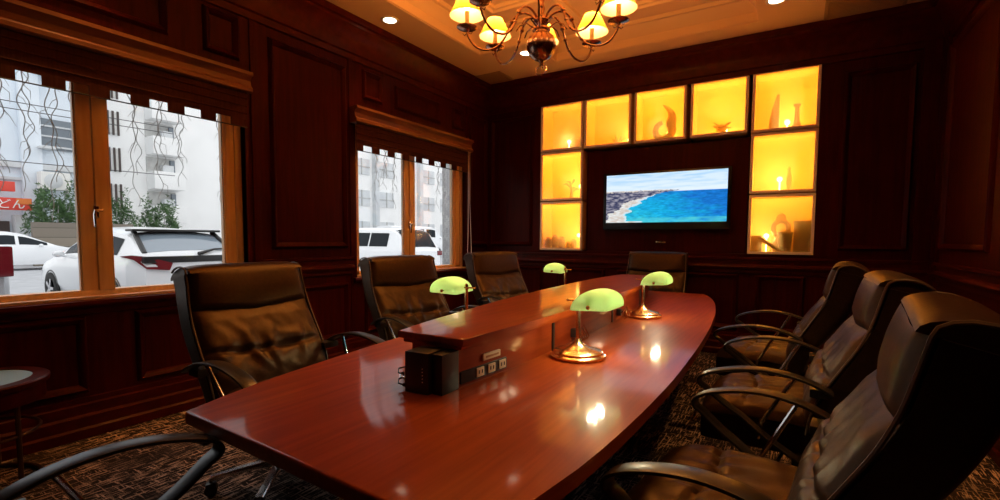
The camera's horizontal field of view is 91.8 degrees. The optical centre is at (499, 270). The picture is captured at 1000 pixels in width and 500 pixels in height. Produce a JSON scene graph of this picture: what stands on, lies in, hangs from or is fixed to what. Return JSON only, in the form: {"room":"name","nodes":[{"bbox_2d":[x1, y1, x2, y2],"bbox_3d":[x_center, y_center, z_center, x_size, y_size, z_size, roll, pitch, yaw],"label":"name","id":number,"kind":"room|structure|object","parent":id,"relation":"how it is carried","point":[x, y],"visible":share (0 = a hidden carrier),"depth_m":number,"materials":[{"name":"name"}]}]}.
{"room":"conference room","nodes":[
{"label":"conference room","id":0,"kind":"room"},
{"bbox_2d":[0,0,487,414],"bbox_3d":[-2.256,-0.770,3.935,0.250,3.600,8.015,3,4,31],"label":"wall","id":1,"kind":"structure","parent":0,"point":[301,134],"depth_m":4.20,"materials":[{"name":"brown wood"}]},
{"bbox_2d":[0,293,176,322],"bbox_3d":[-2.618,0.234,3.188,0.050,0.090,2.260,3,4,31],"label":"trim","id":2,"kind":"structure","parent":1,"relation":"attached to","point":[47,310],"depth_m":3.10,"materials":[{"name":"brown wood"}]},
{"bbox_2d":[0,82,251,306],"bbox_3d":[-2.707,-0.662,3.158,0.200,1.760,2.150,3,4,31],"label":"window","id":3,"kind":"structure","parent":1,"relation":"in","point":[89,119],"depth_m":3.23,"materials":[{"name":"brown wood"}]},
{"bbox_2d":[0,0,252,127],"bbox_3d":[-2.603,-1.314,3.025,0.125,0.440,2.160,3,4,31],"label":"window valance","id":4,"kind":"object","parent":3,"relation":"attached to","point":[60,48],"visible":1,"depth_m":3.13,"materials":[{"name":"brown wood"}]},
{"bbox_2d":[0,332,379,461],"bbox_3d":[-2.160,0.899,3.980,0.055,0.256,7.615,3,4,31],"label":"baseboard","id":5,"kind":"structure","parent":1,"relation":"attached to","point":[69,421],"depth_m":3.22,"materials":[{"name":"brown wood"}]},
{"bbox_2d":[262,256,354,276],"bbox_3d":[-1.767,-0.027,4.565,0.042,0.180,1.000,3,4,31],"label":"trim","id":6,"kind":"structure","parent":1,"relation":"attached to","point":[319,266],"depth_m":4.67,"materials":[{"name":"brown wood"}]},
{"bbox_2d":[201,0,490,115],"bbox_3d":[-2.107,-2.236,3.752,0.140,0.390,7.615,3,4,31],"label":"trim","id":7,"kind":"structure","parent":1,"relation":"attached to","point":[322,24],"depth_m":4.92,"materials":[{"name":"brown wood"}]},
{"bbox_2d":[353,268,466,285],"bbox_3d":[-0.962,0.067,5.880,0.050,0.090,2.070,3,4,31],"label":"trim","id":8,"kind":"structure","parent":1,"relation":"attached to","point":[357,281],"depth_m":6.29,"materials":[{"name":"brown wood"}]},
{"bbox_2d":[355,124,465,276],"bbox_3d":[-1.038,-0.830,5.871,0.200,1.760,2.010,3,4,31],"label":"window","id":9,"kind":"structure","parent":1,"relation":"in","point":[457,239],"depth_m":5.86,"materials":[{"name":"brown wood"}]},
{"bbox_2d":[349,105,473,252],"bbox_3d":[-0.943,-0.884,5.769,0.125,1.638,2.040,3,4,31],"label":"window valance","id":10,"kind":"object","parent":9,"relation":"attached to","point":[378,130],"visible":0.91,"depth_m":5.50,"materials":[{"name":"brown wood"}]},
{"bbox_2d":[0,351,999,499],"bbox_3d":[0.011,1.179,2.808,5.500,0.120,8.365,3,4,31],"label":"floor","id":11,"kind":"structure","parent":0,"point":[146,473],"depth_m":2.76,"materials":[{"name":"carpet"}]},
{"bbox_2d":[0,366,50,479],"bbox_3d":[-2.695,0.845,2.474,0.610,0.561,0.610,3,4,31],"label":"side table","id":12,"kind":"object","parent":11,"relation":"on","point":[19,385],"visible":0.84,"depth_m":2.48,"materials":[{"name":"brown wood"}]},
{"bbox_2d":[0,433,224,499],"bbox_3d":[-0.789,0.657,0.915,0.866,1.160,0.849,3,5,37],"label":"chair","id":13,"kind":"object","parent":11,"relation":"on","point":[53,471],"visible":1,"depth_m":1.27,"materials":[{"name":"black"}]},
{"bbox_2d":[171,261,384,499],"bbox_3d":[-1.160,0.548,2.552,0.849,1.160,0.866,3,4,31],"label":"chair","id":14,"kind":"object","parent":11,"relation":"on","point":[245,324],"visible":0.56,"depth_m":2.50,"materials":[{"name":"brown leather"}]},
{"bbox_2d":[358,255,477,340],"bbox_3d":[-0.585,0.472,3.764,0.849,1.160,0.866,3,5,40],"label":"chair","id":15,"kind":"object","parent":11,"relation":"on","point":[398,295],"visible":0.48,"depth_m":3.75,"materials":[{"name":"black leather"}]},
{"bbox_2d":[185,274,715,499],"bbox_3d":[0.536,0.623,3.259,1.634,0.937,4.620,3,4,31],"label":"conference table","id":16,"kind":"object","parent":11,"relation":"on","point":[521,422],"visible":0.86,"depth_m":1.62,"materials":[{"name":"brown wood"}]},
{"bbox_2d":[398,345,458,395],"bbox_3d":[-0.274,0.365,1.791,0.208,0.150,0.128,3,4,31],"label":"box","id":17,"kind":"object","parent":16,"relation":"on","point":[428,370],"visible":1,"depth_m":1.73,"materials":[{"name":"black plastic"}]},
{"bbox_2d":[430,276,475,309],"bbox_3d":[-0.225,0.205,2.872,0.315,0.329,0.281,2,4,19],"label":"lamp","id":18,"kind":"object","parent":16,"relation":"on","point":[453,285],"visible":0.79,"depth_m":2.79,"materials":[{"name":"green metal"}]},
{"bbox_2d":[476,366,483,376],"bbox_3d":[-0.077,0.398,1.899,0.007,0.036,0.046,3,5,35],"label":"power outlet","id":19,"kind":"object","parent":16,"relation":"attached to","point":[479,369],"depth_m":1.90,"materials":[{"name":"beige plastic"}]},
{"bbox_2d":[488,362,494,372],"bbox_3d":[-0.033,0.394,1.960,0.007,0.036,0.046,3,5,35],"label":"power outlet","id":20,"kind":"object","parent":16,"relation":"attached to","point":[491,365],"depth_m":1.96,"materials":[{"name":"beige plastic"}]},
{"bbox_2d":[499,358,505,368],"bbox_3d":[0.010,0.390,2.021,0.007,0.036,0.046,3,5,35],"label":"power outlet","id":21,"kind":"object","parent":16,"relation":"attached to","point":[502,361],"depth_m":2.02,"materials":[{"name":"beige plastic"}]},
{"bbox_2d":[543,263,571,284],"bbox_3d":[0.590,0.097,4.598,0.315,0.329,0.281,2,4,20],"label":"lamp","id":22,"kind":"object","parent":16,"relation":"on","point":[559,268],"visible":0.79,"depth_m":4.52,"materials":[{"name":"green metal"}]},
{"bbox_2d":[571,325,588,340],"bbox_3d":[0.437,0.339,2.632,0.074,0.095,0.126,3,4,31],"label":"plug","id":23,"kind":"object","parent":16,"relation":"on","point":[573,330],"visible":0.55,"depth_m":2.60,"materials":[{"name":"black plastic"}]},
{"bbox_2d":[550,288,623,363],"bbox_3d":[0.393,0.248,2.271,0.315,0.329,0.281,3,4,31],"label":"lamp","id":24,"kind":"object","parent":16,"relation":"on","point":[603,299],"visible":1,"depth_m":2.19,"materials":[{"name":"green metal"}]},
{"bbox_2d":[617,305,629,319],"bbox_3d":[0.862,0.292,3.382,0.074,0.095,0.126,2,4,27],"label":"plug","id":25,"kind":"object","parent":16,"relation":"on","point":[619,311],"visible":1,"depth_m":3.35,"materials":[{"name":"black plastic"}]},
{"bbox_2d":[624,272,672,319],"bbox_3d":[1.056,0.172,3.477,0.315,0.329,0.281,2,4,29],"label":"lamp","id":26,"kind":"object","parent":16,"relation":"on","point":[655,278],"visible":1,"depth_m":3.39,"materials":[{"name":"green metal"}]},
{"bbox_2d":[463,251,528,305],"bbox_3d":[0.129,0.395,5.002,0.866,1.160,0.849,-3,5,-44],"label":"chair","id":27,"kind":"object","parent":11,"relation":"on","point":[496,276],"visible":0.44,"depth_m":5.01,"materials":[{"name":"black leather"}]},
{"bbox_2d":[626,251,688,292],"bbox_3d":[1.680,0.375,5.426,0.866,1.160,0.849,3,4,31],"label":"chair","id":28,"kind":"object","parent":11,"relation":"on","point":[675,264],"visible":0.3,"depth_m":5.51,"materials":[{"name":"black leather"}]},
{"bbox_2d":[713,261,869,377],"bbox_3d":[2.019,0.511,3.375,0.849,1.160,0.866,3,5,35],"label":"chair","id":29,"kind":"object","parent":11,"relation":"on","point":[834,307],"visible":0.73,"depth_m":3.06,"materials":[{"name":"black leather"}]},
{"bbox_2d":[600,291,999,499],"bbox_3d":[0.825,0.635,1.377,0.849,1.160,0.866,3,5,37],"label":"chair","id":30,"kind":"object","parent":11,"relation":"on","point":[919,424],"visible":1,"depth_m":1.02,"materials":[{"name":"black leather"}]},
{"bbox_2d":[696,270,936,466],"bbox_3d":[1.471,0.576,2.341,0.849,1.160,0.866,3,4,32],"label":"chair","id":31,"kind":"object","parent":11,"relation":"on","point":[851,353],"visible":0.77,"depth_m":2.12,"materials":[{"name":"black leather"}]},
{"bbox_2d":[327,0,925,78],"bbox_3d":[-0.034,-2.501,2.461,5.400,0.330,8.015,3,4,31],"label":"ceiling","id":32,"kind":"structure","parent":0,"point":[654,26],"depth_m":5.14,"materials":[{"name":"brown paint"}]},
{"bbox_2d":[381,16,398,23],"bbox_3d":[-1.098,-2.493,4.835,0.180,0.007,0.180,3,4,31],"label":"recessed light","id":33,"kind":"object","parent":32,"relation":"in","point":[385,19],"visible":1,"depth_m":4.83,"materials":[{"name":"white plastic"}]},
{"bbox_2d":[476,71,513,83],"bbox_3d":[-0.066,-2.598,6.551,0.380,0.010,0.380,3,4,31],"label":"ceiling vent","id":34,"kind":"object","parent":32,"relation":"in","point":[495,77],"visible":1,"depth_m":6.54,"materials":[{"name":"brown paint"}]},
{"bbox_2d":[480,73,508,82],"bbox_3d":[-0.068,-2.599,6.548,0.320,0.004,0.294,3,4,31],"label":"grille","id":35,"kind":"object","parent":34,"relation":"attached to","point":[494,77],"depth_m":6.56,"materials":[{"name":"brown paint"}]},
{"bbox_2d":[518,50,528,55],"bbox_3d":[0.304,-2.540,5.675,0.180,0.007,0.180,3,4,31],"label":"recessed light","id":36,"kind":"object","parent":32,"relation":"in","point":[523,52],"visible":0.68,"depth_m":5.68,"materials":[{"name":"white plastic"}]},
{"bbox_2d":[450,0,636,75],"bbox_3d":[0.287,-1.983,3.321,1.221,1.270,1.221,3,4,31],"label":"chandelier","id":37,"kind":"object","parent":32,"relation":"hanging from","point":[541,44],"visible":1,"depth_m":3.34,"materials":[{"name":"brown metal"}]},
{"bbox_2d":[765,0,785,4],"bbox_3d":[2.503,-2.444,4.387,0.180,0.007,0.180,3,4,31],"label":"recessed light","id":38,"kind":"object","parent":32,"relation":"in","point":[768,2],"visible":1,"depth_m":4.42,"materials":[{"name":"white plastic"}]},
{"bbox_2d":[824,0,907,20],"bbox_3d":[3.337,-2.440,4.418,0.630,0.010,0.465,3,4,31],"label":"ceiling vent","id":39,"kind":"object","parent":32,"relation":"in","point":[834,9],"visible":1,"depth_m":4.49,"materials":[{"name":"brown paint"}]},
{"bbox_2d":[487,38,943,340],"bbox_3d":[2.058,-0.882,5.998,5.400,3.600,0.480,3,4,31],"label":"wall","id":40,"kind":"structure","parent":0,"point":[879,117],"depth_m":5.09,"materials":[{"name":"brown wood"}]},
{"bbox_2d":[540,201,586,249],"bbox_3d":[0.910,-0.607,6.679,0.615,0.650,0.372,3,4,31],"label":"display cabinet","id":41,"kind":"object","parent":40,"relation":"attached to","point":[563,224],"visible":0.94,"depth_m":6.51,"materials":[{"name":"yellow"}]},
{"bbox_2d":[540,149,587,201],"bbox_3d":[0.911,-1.269,6.637,0.610,0.647,0.372,3,4,31],"label":"display cabinet","id":42,"kind":"object","parent":41,"relation":"on","point":[563,173],"visible":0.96,"depth_m":6.47,"materials":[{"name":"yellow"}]},
{"bbox_2d":[541,101,590,152],"bbox_3d":[0.912,-1.918,6.596,0.607,0.627,0.372,3,4,31],"label":"display cabinet","id":43,"kind":"object","parent":40,"relation":"attached to","point":[562,125],"visible":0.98,"depth_m":6.45,"materials":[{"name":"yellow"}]},
{"bbox_2d":[584,93,638,151],"bbox_3d":[1.446,-1.893,6.269,0.607,0.627,0.372,3,4,31],"label":"display cabinet","id":44,"kind":"object","parent":40,"relation":"attached to","point":[608,121],"visible":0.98,"depth_m":6.12,"materials":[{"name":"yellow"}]},
{"bbox_2d":[634,85,690,146],"bbox_3d":[1.997,-1.869,5.932,0.605,0.627,0.372,3,4,31],"label":"display cabinet","id":45,"kind":"object","parent":40,"relation":"attached to","point":[661,116],"visible":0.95,"depth_m":5.79,"materials":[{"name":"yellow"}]},
{"bbox_2d":[603,166,732,229],"bbox_3d":[1.984,-0.849,5.871,1.490,0.710,0.076,3,4,31],"label":"television","id":46,"kind":"object","parent":40,"relation":"attached to","point":[691,198],"visible":1,"depth_m":5.80,"materials":[{"name":"black"}]},
{"bbox_2d":[488,251,928,276],"bbox_3d":[1.933,-0.091,5.852,5.000,0.180,0.042,3,4,31],"label":"trim","id":47,"kind":"structure","parent":40,"relation":"attached to","point":[756,265],"depth_m":5.38,"materials":[{"name":"brown wood"}]},
{"bbox_2d":[488,0,943,115],"bbox_3d":[1.919,-2.339,5.664,5.000,0.390,0.140,3,4,31],"label":"trim","id":48,"kind":"structure","parent":40,"relation":"attached to","point":[905,28],"depth_m":5.26,"materials":[{"name":"brown wood"}]},
{"bbox_2d":[690,75,751,141],"bbox_3d":[2.549,-1.843,5.594,0.595,0.627,0.372,3,4,31],"label":"display cabinet","id":49,"kind":"object","parent":40,"relation":"attached to","point":[720,109],"visible":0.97,"depth_m":5.45,"materials":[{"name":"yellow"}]},
{"bbox_2d":[701,330,825,363],"bbox_3d":[1.925,0.795,5.905,5.000,0.256,0.055,3,4,31],"label":"baseboard","id":50,"kind":"structure","parent":40,"relation":"attached to","point":[712,345],"depth_m":5.54,"materials":[{"name":"brown wood"}]},
{"bbox_2d":[747,193,815,254],"bbox_3d":[3.095,-0.500,5.342,0.618,0.645,0.372,3,4,31],"label":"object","id":51,"kind":"object","parent":40,"relation":"attached to","point":[782,224],"visible":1,"depth_m":5.19,"materials":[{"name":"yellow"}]},
{"bbox_2d":[749,128,818,194],"bbox_3d":[3.096,-1.158,5.300,0.618,0.643,0.372,3,4,31],"label":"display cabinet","id":52,"kind":"object","parent":51,"relation":"on","point":[783,162],"visible":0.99,"depth_m":5.15,"materials":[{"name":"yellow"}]},
{"bbox_2d":[751,64,821,133],"bbox_3d":[3.099,-1.812,5.258,0.620,0.640,0.372,3,4,31],"label":"display niche","id":53,"kind":"object","parent":40,"relation":"attached to","point":[789,99],"visible":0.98,"depth_m":5.11,"materials":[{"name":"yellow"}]},
{"bbox_2d":[928,0,999,313],"bbox_3d":[2.159,-0.570,1.232,0.230,3.600,8.015,3,4,31],"label":"wall","id":54,"kind":"structure","parent":0,"point":[966,204],"depth_m":3.70,"materials":[{"name":"brown wood"}]},
{"bbox_2d":[933,0,980,37],"bbox_3d":[2.035,-2.048,1.217,0.140,0.390,7.615,3,4,31],"label":"trim","id":55,"kind":"structure","parent":54,"relation":"attached to","point":[953,14],"depth_m":4.12,"materials":[{"name":"brown wood"}]},
{"bbox_2d":[928,262,999,300],"bbox_3d":[2.064,0.204,1.338,0.042,0.180,7.615,3,4,31],"label":"trim","id":56,"kind":"structure","parent":54,"relation":"attached to","point":[984,282],"depth_m":3.49,"materials":[{"name":"brown wood"}]},
{"bbox_2d":[988,438,999,467],"bbox_3d":[2.054,1.090,1.399,0.055,0.256,7.615,3,4,31],"label":"baseboard","id":57,"kind":"structure","parent":54,"relation":"attached to","point":[994,453],"depth_m":2.84,"materials":[{"name":"brown wood"}]},
{"label":"outside","id":58,"kind":"structure","parent":0,"visible":0},
{"bbox_2d":[3,160,174,175],"bbox_3d":[-22.386,-4.484,17.723,0.033,0.134,19.201,3,4,31],"label":"overhead wire","id":59,"kind":"object","parent":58,"point":[3,160],"visible":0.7,"depth_m":22.09,"materials":[{"name":"grey"}]},
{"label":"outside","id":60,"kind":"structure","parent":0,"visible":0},
{"bbox_2d":[9,255,441,293],"bbox_3d":[-19.836,-1.273,38.573,65.840,0.100,95.000,3,4,31],"label":"ground","id":61,"kind":"structure","parent":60,"point":[26,278],"depth_m":14.35,"materials":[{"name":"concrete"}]},
{"bbox_2d":[0,246,13,294],"bbox_3d":[-8.009,0.038,6.163,4.360,1.635,2.026,3,4,31],"label":"sign","id":62,"kind":"object","parent":61,"relation":"on","point":[6,252],"visible":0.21,"depth_m":5.66,"materials":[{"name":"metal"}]},
{"bbox_2d":[0,246,13,276],"bbox_3d":[-5.811,-0.100,5.661,0.100,0.360,0.170,3,4,31],"label":"tail lamp","id":63,"kind":"object","parent":62,"relation":"attached to","point":[6,252],"depth_m":5.65,"materials":[{"name":"red plastic"}]},
{"bbox_2d":[0,231,68,264],"bbox_3d":[-18.628,-0.754,18.582,2.076,1.483,4.340,3,4,31],"label":"car","id":64,"kind":"object","parent":61,"relation":"on","point":[27,250],"visible":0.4,"depth_m":18.30,"materials":[{"name":"white paint"}]},
{"bbox_2d":[0,70,75,235],"bbox_3d":[-26.075,-7.868,23.191,6.750,15.000,9.000,3,4,31],"label":"apartment building","id":65,"kind":"structure","parent":61,"relation":"on","point":[11,136],"depth_m":23.32,"materials":[{"name":"white paint"}]},
{"bbox_2d":[0,221,9,231],"bbox_3d":[-23.873,-1.273,22.128,0.120,2.000,2.200,3,4,31],"label":"shutter","id":66,"kind":"object","parent":65,"relation":"hanging from","point":[4,225],"depth_m":22.85,"materials":[{"name":"grey"}]},
{"bbox_2d":[0,181,14,191],"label":"shop sign","id":67,"kind":"object","parent":65,"relation":"attached to","point":[9,186],"depth_m":22.25,"materials":[{"name":"red"}]},
{"bbox_2d":[0,197,31,210],"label":"shop sign","id":68,"kind":"object","parent":65,"relation":"attached to","point":[6,203],"depth_m":22.46,"materials":[{"name":"red"}]},
{"bbox_2d":[37,171,70,196],"bbox_3d":[-21.855,-4.200,23.762,0.630,1.150,1.100,3,4,31],"label":"outdoor unit","id":69,"kind":"object","parent":65,"relation":"attached to","point":[43,177],"visible":0.74,"depth_m":23.50,"materials":[{"name":"beige paint"}]},
{"bbox_2d":[44,174,62,187],"bbox_3d":[-21.650,-4.327,23.511,0.030,0.700,0.700,3,4,31],"label":"fan grille","id":70,"kind":"object","parent":69,"relation":"attached to","point":[47,177],"depth_m":23.50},
{"bbox_2d":[20,180,75,233],"bbox_3d":[-20.732,-2.308,22.698,2.432,4.046,2.528,3,4,31],"label":"shrub","id":71,"kind":"object","parent":61,"relation":"on","point":[61,212],"visible":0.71,"depth_m":22.24,"materials":[{"name":"green plant"}]},
{"bbox_2d":[30,222,132,265],"bbox_3d":[-19.205,-1.221,22.493,0.300,1.900,3.700,3,4,31],"label":"wall","id":72,"kind":"structure","parent":61,"relation":"on","point":[60,234],"depth_m":21.47,"materials":[{"name":"concrete"}]},
{"bbox_2d":[111,187,142,226],"bbox_3d":[-19.673,-2.340,24.660,2.128,3.865,2.350,4,5,43],"label":"shrub","id":73,"kind":"object","parent":61,"relation":"on","point":[121,215],"visible":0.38,"depth_m":24.70,"materials":[{"name":"green plant"}]},
{"bbox_2d":[42,227,221,291],"bbox_3d":[-6.939,-0.083,9.283,4.520,1.482,2.126,3,4,31],"label":"hatchback car","id":74,"kind":"object","parent":61,"relation":"on","point":[142,255],"visible":0.62,"depth_m":8.05,"materials":[{"name":"white paint"}]},
{"bbox_2d":[52,251,65,256],"bbox_3d":[-7.965,-0.291,8.780,0.136,0.129,0.219,3,4,31],"label":"mirror","id":75,"kind":"object","parent":74,"relation":"attached to","point":[56,253],"depth_m":8.72,"materials":[{"name":"white paint"}]},
{"bbox_2d":[120,255,172,269],"bbox_3d":[-5.607,-0.115,7.594,0.780,0.240,0.351,0,4,-7],"label":"tail lamp","id":76,"kind":"object","parent":74,"relation":"attached to","point":[127,262],"depth_m":7.55,"materials":[{"name":"red plastic"}]},
{"bbox_2d":[135,193,180,228],"bbox_3d":[-18.388,-2.350,26.322,2.217,3.684,2.571,3,4,31],"label":"shrub","id":77,"kind":"object","parent":61,"relation":"on","point":[164,207],"visible":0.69,"depth_m":25.98,"materials":[{"name":"green plant"}]},
{"bbox_2d":[107,90,221,237],"bbox_3d":[-20.386,-9.080,34.547,7.500,16.000,16.000,3,4,31],"label":"balcony building","id":78,"kind":"structure","parent":61,"relation":"on","point":[199,204],"depth_m":29.52,"materials":[{"name":"white paint"}]},
{"bbox_2d":[358,146,441,236],"bbox_3d":[-11.794,-11.318,54.165,6.500,18.000,26.000,3,4,31],"label":"office building","id":79,"kind":"structure","parent":61,"relation":"on","point":[373,214],"depth_m":49.91,"materials":[{"name":"white paint"}]},
{"bbox_2d":[359,227,441,264],"bbox_3d":[-3.976,-0.503,14.935,4.240,1.615,2.076,3,4,31],"label":"suv","id":80,"kind":"object","parent":61,"relation":"on","point":[372,241],"visible":0.18,"depth_m":13.77,"materials":[{"name":"white paint"}]},
{"bbox_2d":[377,226,441,250],"bbox_3d":[-5.982,-1.929,32.908,2.206,2.096,4.960,3,5,39],"label":"car","id":81,"kind":"object","parent":61,"relation":"on","point":[437,239],"visible":0.13,"depth_m":33.11,"materials":[{"name":"white paint"}]},
{"bbox_2d":[442,164,449,264],"bbox_3d":[-1.691,-2.291,16.522,0.300,5.000,0.520,3,4,31],"label":"stone pillar","id":82,"kind":"structure","parent":61,"relation":"on","point":[446,204],"depth_m":16.33,"materials":[{"name":"grey stone"}]},
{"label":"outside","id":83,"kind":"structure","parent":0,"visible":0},
{"bbox_2d":[0,79,16,190],"bbox_3d":[-3.472,-0.975,3.353,0.040,1.172,0.194,3,4,31],"label":"vine","id":84,"kind":"object","parent":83,"point":[0,79],"visible":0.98,"depth_m":3.38,"materials":[{"name":"grey plant"}]},
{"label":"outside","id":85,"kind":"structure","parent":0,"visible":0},
{"bbox_2d":[39,88,73,222],"bbox_3d":[-3.312,-0.966,3.615,0.039,1.222,0.186,3,4,31],"label":"vine","id":86,"kind":"object","parent":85,"point":[49,88],"visible":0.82,"depth_m":3.61,"materials":[{"name":"grey plant"}]},
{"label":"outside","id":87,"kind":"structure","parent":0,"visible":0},
{"bbox_2d":[125,94,145,206],"bbox_3d":[-3.045,-1.068,4.047,0.043,1.073,0.184,3,5,40],"label":"vine","id":88,"kind":"object","parent":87,"point":[133,111],"visible":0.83,"depth_m":4.04,"materials":[{"name":"grey plant"}]},
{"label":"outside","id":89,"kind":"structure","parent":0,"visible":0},
{"bbox_2d":[149,101,167,198],"bbox_3d":[-2.947,-1.112,4.202,0.038,1.002,0.150,3,4,31],"label":"vine","id":90,"kind":"object","parent":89,"point":[158,128],"visible":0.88,"depth_m":4.20,"materials":[{"name":"grey plant"}]},
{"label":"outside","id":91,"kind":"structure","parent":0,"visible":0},
{"bbox_2d":[372,154,379,202],"bbox_3d":[-1.632,-1.310,6.331,0.041,0.872,0.168,2,4,28],"label":"vine","id":92,"kind":"object","parent":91,"point":[375,154],"visible":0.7,"depth_m":6.36,"materials":[{"name":"grey plant"}]},
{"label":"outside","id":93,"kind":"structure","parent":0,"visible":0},
{"bbox_2d":[391,157,396,208],"bbox_3d":[-1.459,-1.302,6.620,0.036,0.921,0.181,3,4,31],"label":"vine","id":94,"kind":"object","parent":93,"point":[395,157],"visible":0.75,"depth_m":6.64,"materials":[{"name":"grey plant"}]},
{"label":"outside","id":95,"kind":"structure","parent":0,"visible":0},
{"bbox_2d":[435,161,439,207],"bbox_3d":[-0.963,-1.377,7.419,0.042,0.872,0.148,2,4,27],"label":"vine","id":96,"kind":"object","parent":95,"point":[435,161],"visible":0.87,"depth_m":7.45,"materials":[{"name":"grey plant"}]},
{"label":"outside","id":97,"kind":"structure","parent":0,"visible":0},
{"bbox_2d":[16,70,41,191],"bbox_3d":[-3.387,-1.068,3.489,0.035,1.002,0.141,3,4,31],"label":"vine","id":98,"kind":"object","parent":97,"point":[18,70],"visible":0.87,"depth_m":3.47,"materials":[{"name":"grey plant"}]},
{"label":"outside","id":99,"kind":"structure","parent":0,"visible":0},
{"bbox_2d":[172,114,190,184],"bbox_3d":[-2.854,-1.187,4.346,0.039,0.873,0.172,3,4,31],"label":"vine","id":100,"kind":"object","parent":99,"point":[178,114],"visible":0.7,"depth_m":4.34,"materials":[{"name":"grey plant"}]},
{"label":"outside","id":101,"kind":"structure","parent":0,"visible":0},
{"bbox_2d":[380,150,387,188],"bbox_3d":[-1.545,-1.419,6.469,0.038,0.672,0.174,3,4,31],"label":"vine","id":102,"kind":"object","parent":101,"point":[385,151],"visible":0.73,"depth_m":6.48,"materials":[{"name":"grey plant"}]},
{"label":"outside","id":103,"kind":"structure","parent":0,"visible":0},
{"bbox_2d":[441,168,445,212],"bbox_3d":[-0.876,-1.337,7.567,0.039,0.973,0.162,3,4,31],"label":"vine","id":104,"kind":"object","parent":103,"point":[442,168],"visible":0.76,"depth_m":7.56,"materials":[{"name":"grey plant"}]},
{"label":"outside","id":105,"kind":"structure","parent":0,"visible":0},
{"bbox_2d":[0,99,170,127],"bbox_3d":[-22.373,-6.979,17.560,0.033,0.134,19.201,3,4,31],"label":"overhead wire","id":106,"kind":"object","parent":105,"point":[0,99],"visible":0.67,"depth_m":21.91,"materials":[{"name":"grey"}]},
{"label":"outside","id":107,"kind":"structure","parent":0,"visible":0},
{"bbox_2d":[0,106,171,133],"bbox_3d":[-22.375,-6.680,17.579,0.033,0.134,19.201,3,4,31],"label":"overhead wire","id":108,"kind":"object","parent":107,"point":[0,106],"visible":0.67,"depth_m":21.87,"materials":[{"name":"grey"}]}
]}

